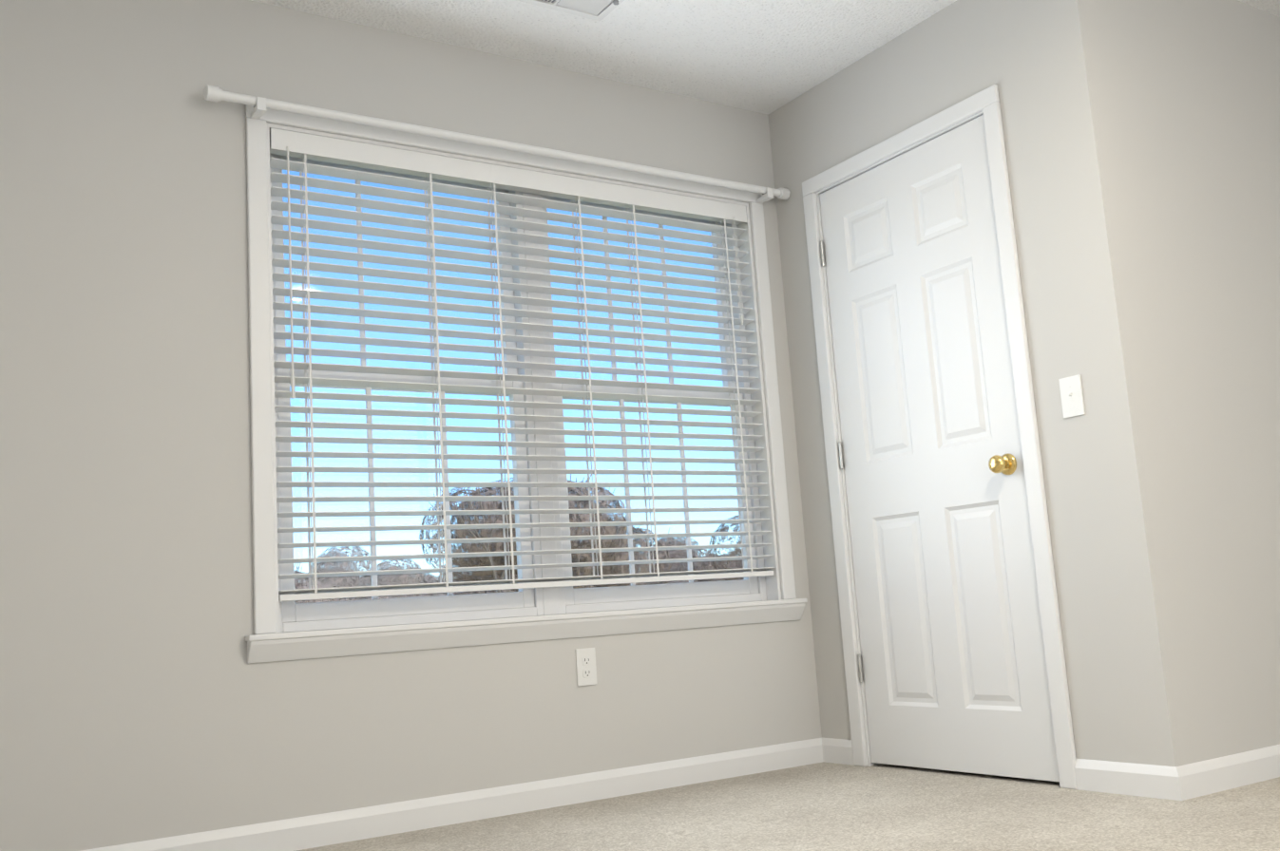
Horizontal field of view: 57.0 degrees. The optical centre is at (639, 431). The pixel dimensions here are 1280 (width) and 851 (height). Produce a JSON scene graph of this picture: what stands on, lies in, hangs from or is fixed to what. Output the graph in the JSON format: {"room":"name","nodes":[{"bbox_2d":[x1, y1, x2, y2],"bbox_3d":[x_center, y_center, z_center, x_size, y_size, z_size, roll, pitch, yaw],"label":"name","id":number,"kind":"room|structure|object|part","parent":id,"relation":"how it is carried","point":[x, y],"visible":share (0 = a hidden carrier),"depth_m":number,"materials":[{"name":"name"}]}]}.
{"room":"empty bedroom","nodes":[
{"label":"empty bedroom","id":0,"kind":"room"},
{"bbox_2d":[0,0,821,850],"bbox_3d":[-0.342,-0.040,3.879,4.655,2.440,0.150,2,-10,-33],"label":"wall","id":1,"kind":"structure","parent":0,"point":[141,699],"depth_m":3.23,"materials":[{"name":"beige paint"}]},
{"bbox_2d":[80,738,833,850],"bbox_3d":[-0.746,1.093,3.298,3.345,0.083,0.014,2,-10,-33],"label":"baseboard","id":2,"kind":"structure","parent":1,"relation":"attached to","point":[312,831],"depth_m":3.48,"materials":[{"name":"white wood"}]},
{"bbox_2d":[203,84,790,203],"bbox_3d":[-0.344,-0.905,3.899,2.120,0.092,0.092,2,-10,-33],"label":"curtain rod","id":3,"kind":"object","parent":1,"relation":"attached to","point":[217,94],"visible":0.98,"depth_m":3.73,"materials":[{"name":"white metal"}]},
{"bbox_2d":[245,104,796,634],"bbox_3d":[-0.335,-0.159,3.897,1.914,1.562,0.167,2,-10,-33],"label":"window unit","id":4,"kind":"structure","parent":1,"relation":"in","point":[403,610],"depth_m":3.82,"materials":[{"name":"white plastic"}]},
{"bbox_2d":[269,127,774,601],"bbox_3d":[-0.312,-0.185,3.862,1.768,1.381,0.067,2,-10,-33],"label":"window blinds","id":5,"kind":"object","parent":4,"relation":"attached to","point":[304,148],"visible":0.9,"depth_m":3.79,"materials":[{"name":"white plastic"}]},
{"bbox_2d":[245,598,807,664],"bbox_3d":[-0.234,0.613,3.704,1.964,0.076,0.048,2,-10,-33],"label":"window sill","id":6,"kind":"structure","parent":1,"relation":"attached to","point":[304,645],"depth_m":3.58,"materials":[{"name":"white wood"}]},
{"bbox_2d":[575,648,597,687],"bbox_3d":[-0.170,0.749,3.744,0.070,0.115,0.007,2,-10,-33],"label":"outlet","id":7,"kind":"object","parent":1,"relation":"attached to","point":[586,667],"visible":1,"depth_m":3.74,"materials":[{"name":"white plastic"}]},
{"bbox_2d":[251,0,1279,114],"bbox_3d":[0.884,-1.690,2.065,4.955,0.120,5.000,2,-10,-33],"label":"ceiling","id":8,"kind":"structure","parent":0,"point":[768,57],"depth_m":3.88,"materials":[{"name":"white paint"}]},
{"bbox_2d":[516,0,624,21],"bbox_3d":[-0.233,-1.313,3.574,0.360,0.033,0.165,2,-10,-33],"label":"ceiling vent","id":9,"kind":"object","parent":8,"relation":"in","point":[600,10],"visible":1,"depth_m":3.64,"materials":[{"name":"white metal"}]},
{"bbox_2d":[296,762,1279,850],"bbox_3d":[1.051,0.836,1.686,4.955,0.120,5.000,2,-10,-33],"label":"floor","id":10,"kind":"structure","parent":0,"point":[825,807],"depth_m":3.10,"materials":[{"name":"carpet"}]},
{"bbox_2d":[768,0,1208,766],"bbox_3d":[1.014,-0.134,3.856,0.150,2.440,1.384,2,-10,-33],"label":"wall","id":11,"kind":"structure","parent":0,"point":[1048,68],"depth_m":3.39,"materials":[{"name":"beige paint"}]},
{"bbox_2d":[819,114,1059,782],"bbox_3d":[0.917,0.070,3.839,0.102,2.023,0.783,2,-10,-33],"label":"door","id":12,"kind":"structure","parent":11,"relation":"in","point":[953,656],"depth_m":3.81,"materials":[{"name":"white wood"}]},
{"bbox_3d":[0.724,0.086,4.176,0.045,1.580,0.012,2,-10,-33],"label":"door hinges","id":13,"kind":"part","parent":12,"relation":"part of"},
{"bbox_2d":[802,84,1077,789],"bbox_3d":[0.982,0.044,3.882,0.168,2.102,0.909,2,-10,-33],"label":"door frame","id":14,"kind":"structure","parent":11,"relation":"attached to","point":[985,101],"depth_m":3.71,"materials":[{"name":"white wood"}]},
{"bbox_2d":[1058,374,1085,419],"bbox_3d":[1.232,-0.100,3.367,0.014,0.115,0.070,2,-10,-33],"label":"switch plate","id":15,"kind":"object","parent":11,"relation":"attached to","point":[1072,396],"visible":1,"depth_m":3.37,"materials":[{"name":"white plastic"}]},
{"bbox_2d":[1074,759,1164,799],"bbox_3d":[1.310,0.942,3.197,0.014,0.083,0.291,2,-10,-33],"label":"baseboard","id":16,"kind":"structure","parent":11,"relation":"attached to","point":[1140,780],"depth_m":3.20,"materials":[{"name":"white wood"}]},
{"bbox_2d":[1108,0,1279,760],"bbox_3d":[1.884,-0.215,3.693,1.130,2.440,0.150,2,-10,-33],"label":"wall","id":17,"kind":"structure","parent":0,"point":[1199,84],"depth_m":3.50,"materials":[{"name":"beige paint"}]},
{"bbox_2d":[1160,745,1279,801],"bbox_3d":[1.922,0.932,3.397,1.259,0.083,0.014,2,-10,-33],"label":"baseboard","id":18,"kind":"structure","parent":17,"relation":"attached to","point":[1195,780],"depth_m":3.15,"materials":[{"name":"white wood"}]},
{"bbox_3d":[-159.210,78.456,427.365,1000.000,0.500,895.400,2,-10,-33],"label":"ground","id":19,"kind":"structure","parent":0,"visible":0},
{"bbox_2d":[279,474,744,633],"bbox_3d":[9.199,14.368,106.460,275.374,16.551,106.434,2,-10,-33],"label":"trees","id":20,"kind":"object","parent":19,"relation":"on","point":[579,544],"depth_m":46.28,"materials":[{"name":"plant"}]}
]}

